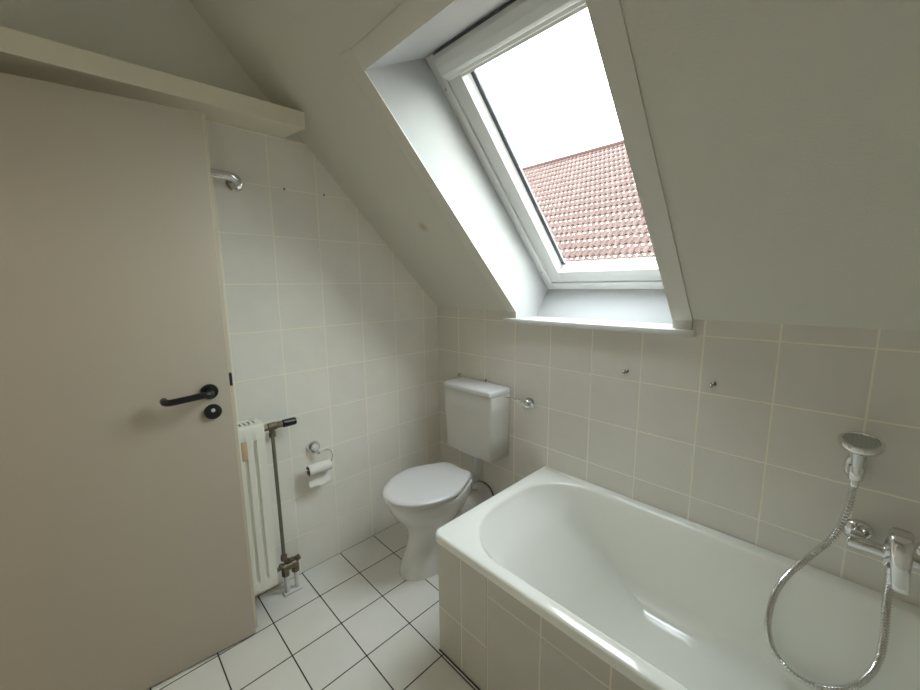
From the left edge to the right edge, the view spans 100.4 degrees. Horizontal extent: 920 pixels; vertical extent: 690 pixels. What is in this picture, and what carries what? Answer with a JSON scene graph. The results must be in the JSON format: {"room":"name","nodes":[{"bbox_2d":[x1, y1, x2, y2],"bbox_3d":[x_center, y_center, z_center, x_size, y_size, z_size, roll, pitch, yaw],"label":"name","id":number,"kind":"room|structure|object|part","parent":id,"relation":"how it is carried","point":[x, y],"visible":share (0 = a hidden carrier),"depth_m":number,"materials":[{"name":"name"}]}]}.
{"room":"bathroom","nodes":[
{"label":"bathroom","id":0,"kind":"room"},
{"bbox_2d":[0,0,439,596],"bbox_3d":[-0.914,-0.162,1.638,2.060,2.600,0.120,-9,12,-44],"label":"wall","id":1,"kind":"structure","parent":0,"point":[328,330],"depth_m":1.76,"materials":[{"name":"white tile"}]},
{"bbox_2d":[0,26,304,137],"bbox_3d":[-1.119,-0.819,1.155,1.248,0.089,0.158,-9,12,-44],"label":"beam","id":2,"kind":"structure","parent":1,"relation":"attached to","point":[22,54],"depth_m":1.19,"materials":[{"name":"beige paint"}]},
{"bbox_2d":[211,168,242,191],"bbox_3d":[-1.023,-0.605,1.325,0.514,0.062,0.078,-9,12,-44],"label":"grab rail","id":3,"kind":"object","parent":1,"relation":"attached to","point":[233,182],"visible":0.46,"depth_m":1.44,"materials":[{"name":"silver metal"}]},
{"bbox_2d":[237,417,302,596],"bbox_3d":[-0.958,0.748,1.526,0.675,0.836,0.094,-9,12,-44],"label":"radiator","id":4,"kind":"object","parent":1,"relation":"attached to","point":[251,433],"visible":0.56,"depth_m":1.59,"materials":[{"name":"white metal"}]},
{"bbox_2d":[237,418,261,428],"bbox_3d":[-1.018,0.346,1.412,0.523,0.006,0.088,-9,12,-44],"label":"grille","id":5,"kind":"object","parent":4,"relation":"attached to","point":[255,423],"depth_m":1.55,"materials":[{"name":"white metal"}]},
{"bbox_3d":[-0.983,0.709,1.436,0.523,0.731,0.009,-9,12,-44],"label":"panel","id":6,"kind":"part","parent":4,"relation":"part of","materials":[{"name":"white metal"}]},
{"bbox_2d":[305,440,332,471],"bbox_3d":[-0.688,0.520,1.837,0.139,0.120,0.052,-9,12,-44],"label":"paper holder","id":7,"kind":"object","parent":1,"relation":"attached to","point":[313,446],"visible":0.96,"depth_m":1.83,"materials":[{"name":"silver metal"}]},
{"bbox_2d":[306,459,331,487],"bbox_3d":[-0.672,0.615,1.836,0.108,0.112,0.055,-9,12,-44],"label":"toilet roll","id":8,"kind":"object","parent":7,"relation":"hanging from","point":[318,473],"visible":0.98,"depth_m":1.83,"materials":[{"name":"white paper"}]},
{"bbox_2d":[147,522,477,689],"bbox_3d":[0.102,1.286,1.042,2.560,0.100,2.680,-9,12,-44],"label":"floor","id":9,"kind":"structure","parent":0,"point":[354,623],"depth_m":1.53,"materials":[{"name":"white tile"}]},
{"bbox_2d":[382,462,493,580],"bbox_3d":[-0.095,0.871,1.983,0.648,0.436,0.362,-9,12,-44],"label":"toilet","id":10,"kind":"object","parent":9,"relation":"on","point":[423,498],"visible":0.9,"depth_m":1.83,"materials":[{"name":"white ceramic"}]},
{"bbox_3d":[-0.166,0.678,1.884,0.452,0.022,0.362,-9,12,-44],"label":"lid","id":11,"kind":"part","parent":10,"relation":"part of","materials":[{"name":"white plastic"}]},
{"bbox_3d":[-0.164,0.696,1.888,0.443,0.014,0.354,-9,12,-44],"label":"seat","id":12,"kind":"part","parent":10,"relation":"part of","materials":[{"name":"white plastic"}]},
{"bbox_3d":[-0.154,0.900,1.928,0.445,0.398,0.348,-9,12,-44],"label":"bowl","id":13,"kind":"part","parent":10,"relation":"part of","materials":[{"name":"white ceramic"}]},
{"bbox_2d":[461,481,493,514],"bbox_3d":[0.027,0.871,2.103,0.307,0.181,0.163,-9,12,-44],"label":"outlet","id":14,"kind":"object","parent":10,"relation":"attached to","point":[481,491],"depth_m":2.13,"materials":[{"name":"ceramic"}]},
{"bbox_2d":[438,544,643,689],"bbox_3d":[0.752,0.980,1.085,0.700,0.477,1.674,-9,12,-44],"label":"bath panel","id":15,"kind":"object","parent":9,"relation":"on","point":[497,642],"visible":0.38,"depth_m":1.21,"materials":[{"name":"white tile"}]},
{"bbox_2d":[435,466,919,689],"bbox_3d":[0.743,0.910,1.069,0.721,0.393,1.677,-9,12,-44],"label":"bathtub","id":16,"kind":"object","parent":15,"relation":"on","point":[668,601],"visible":0.88,"depth_m":1.34,"materials":[{"name":"white ceramic"}]},
{"bbox_2d":[188,0,919,330],"bbox_3d":[0.302,-0.879,0.928,1.780,1.700,2.680,-9,12,-44],"label":"ceiling","id":17,"kind":"structure","parent":0,"point":[785,134],"depth_m":0.92,"materials":[{"name":"paint"}]},
{"bbox_2d":[341,0,695,336],"bbox_3d":[0.357,-0.565,1.401,1.230,1.050,0.847,-9,12,-44],"label":"window","id":18,"kind":"structure","parent":17,"relation":"attached to","point":[417,67],"depth_m":1.41,"materials":[{"name":"white paint"}]},
{"bbox_3d":[-0.072,-0.852,0.945,0.049,0.049,0.706,-9,12,-44],"label":"casing","id":19,"kind":"part","parent":18,"relation":"part of","materials":[{"name":"white paint"}]},
{"bbox_3d":[-0.048,-0.523,1.555,0.855,0.884,0.056,-9,12,-44],"label":"casing","id":20,"kind":"part","parent":18,"relation":"part of","materials":[{"name":"white paint"}]},
{"bbox_3d":[0.443,-0.658,1.483,0.885,0.885,0.708,-9,12,-44],"label":"frame","id":21,"kind":"part","parent":18,"relation":"part of","materials":[{"name":"white paint"}]},
{"bbox_3d":[0.444,-0.657,1.483,0.806,0.806,0.620,-9,12,-44],"label":"sash","id":22,"kind":"part","parent":18,"relation":"part of","materials":[{"name":"white paint"}]},
{"bbox_3d":[0.594,-0.094,1.703,0.232,0.022,0.847,-9,12,-44],"label":"sill","id":23,"kind":"part","parent":18,"relation":"part of","materials":[{"name":"white paint"}]},
{"bbox_3d":[0.488,-0.446,1.014,0.855,0.884,0.063,-9,12,-44],"label":"casing","id":24,"kind":"part","parent":18,"relation":"part of","materials":[{"name":"white paint"}]},
{"bbox_2d":[438,307,919,606],"bbox_3d":[0.867,0.494,1.685,0.400,1.254,2.680,-9,12,-44],"label":"wall","id":25,"kind":"structure","parent":0,"point":[755,456],"depth_m":1.32,"materials":[{"name":"white tile"}]},
{"bbox_2d":[444,373,509,483],"bbox_3d":[0.065,0.482,2.084,0.190,0.586,0.375,-9,12,-44],"label":"toilet cistern","id":26,"kind":"object","parent":25,"relation":"attached to","point":[477,411],"visible":0.88,"depth_m":1.99,"materials":[{"name":"white plastic"}]},
{"bbox_3d":[0.078,0.406,2.077,0.154,0.343,0.358,-9,12,-44],"label":"tank","id":27,"kind":"part","parent":26,"relation":"part of","materials":[{"name":"white plastic"}]},
{"bbox_3d":[0.076,0.222,2.048,0.156,0.029,0.362,-9,12,-44],"label":"lid","id":28,"kind":"part","parent":26,"relation":"part of","materials":[{"name":"white plastic"}]},
{"bbox_2d":[504,396,533,408],"bbox_3d":[0.289,0.283,1.915,0.059,0.054,0.161,-9,12,-44],"label":"angle valve","id":29,"kind":"object","parent":25,"relation":"attached to","point":[528,402],"visible":1,"depth_m":1.88,"materials":[{"name":"silver metal"}]},
{"bbox_3d":[0.322,0.289,1.866,0.036,0.044,0.045,-9,12,-44],"label":"knob","id":30,"kind":"part","parent":29,"relation":"part of","materials":[{"name":"silver metal"}]},
{"bbox_2d":[709,381,716,386],"bbox_3d":[0.864,0.137,1.312,0.038,0.017,0.017,-9,12,-44],"label":"wall hook","id":31,"kind":"object","parent":25,"relation":"attached to","point":[712,384],"visible":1,"depth_m":1.30,"materials":[{"name":"silver metal"}]},
{"bbox_2d":[844,453,866,481],"bbox_3d":[1.108,0.350,1.075,0.064,0.083,0.047,-9,12,-44],"label":"bracket","id":32,"kind":"object","parent":25,"relation":"attached to","point":[852,473],"visible":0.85,"depth_m":1.06,"materials":[{"name":"silver metal"}]},
{"bbox_2d":[837,431,886,468],"bbox_3d":[1.088,0.315,1.048,0.091,0.139,0.093,-9,12,-44],"label":"shower","id":33,"kind":"object","parent":32,"relation":"in","point":[861,445],"visible":1,"depth_m":1.04,"materials":[{"name":"silver metal"}]},
{"bbox_3d":[1.093,0.334,1.055,0.039,0.099,0.035,-9,12,-44],"label":"handle","id":34,"kind":"part","parent":33,"relation":"part of","materials":[{"name":"silver metal"}]},
{"bbox_3d":[1.087,0.263,1.039,0.068,0.022,0.071,-9,12,-44],"label":"spray plate","id":35,"kind":"part","parent":33,"relation":"part of","materials":[{"name":"grey"}]},
{"bbox_2d":[842,519,919,594],"bbox_3d":[1.152,0.554,1.015,0.130,0.138,0.206,-9,12,-44],"label":"mixer","id":36,"kind":"object","parent":25,"relation":"attached to","point":[899,553],"visible":0.99,"depth_m":0.99,"materials":[{"name":"silver metal"}]},
{"bbox_2d":[764,479,893,689],"bbox_3d":[1.067,0.696,1.112,0.083,0.652,0.256,-9,12,-44],"label":"shower hose","id":37,"kind":"object","parent":36,"relation":"attached to","point":[887,597],"visible":1,"depth_m":1.07,"materials":[{"name":"silver metal"}]},
{"bbox_3d":[1.138,0.557,0.994,0.081,0.138,0.048,-9,12,-44],"label":"lever","id":38,"kind":"part","parent":36,"relation":"part of","materials":[{"name":"silver metal"}]},
{"label":"outside","id":39,"kind":"structure","parent":0,"visible":0},
{"bbox_2d":[522,140,654,261],"bbox_3d":[4.534,-2.990,16.315,16.561,9.610,16.170,-9,12,-44],"label":"roof","id":40,"kind":"structure","parent":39,"point":[589,201],"depth_m":11.61,"materials":[{"name":"tile"}]},
{"bbox_3d":[-0.790,0.091,-0.013,0.100,2.600,2.680,-9,12,-44],"label":"wall","id":41,"kind":"structure","parent":0,"visible":0},
{"bbox_2d":[0,72,257,689],"bbox_3d":[-1.150,0.242,1.119,0.873,1.947,0.106,-8,11,-39],"label":"door","id":42,"kind":"structure","parent":41,"relation":"in","point":[125,558],"depth_m":1.18,"materials":[{"name":"beige paint"}]},
{"bbox_3d":[-0.904,0.177,1.279,0.153,0.030,0.056,-9,12,-44],"label":"lever","id":43,"kind":"part","parent":42,"relation":"part of","materials":[{"name":"black plastic"}]}
]}

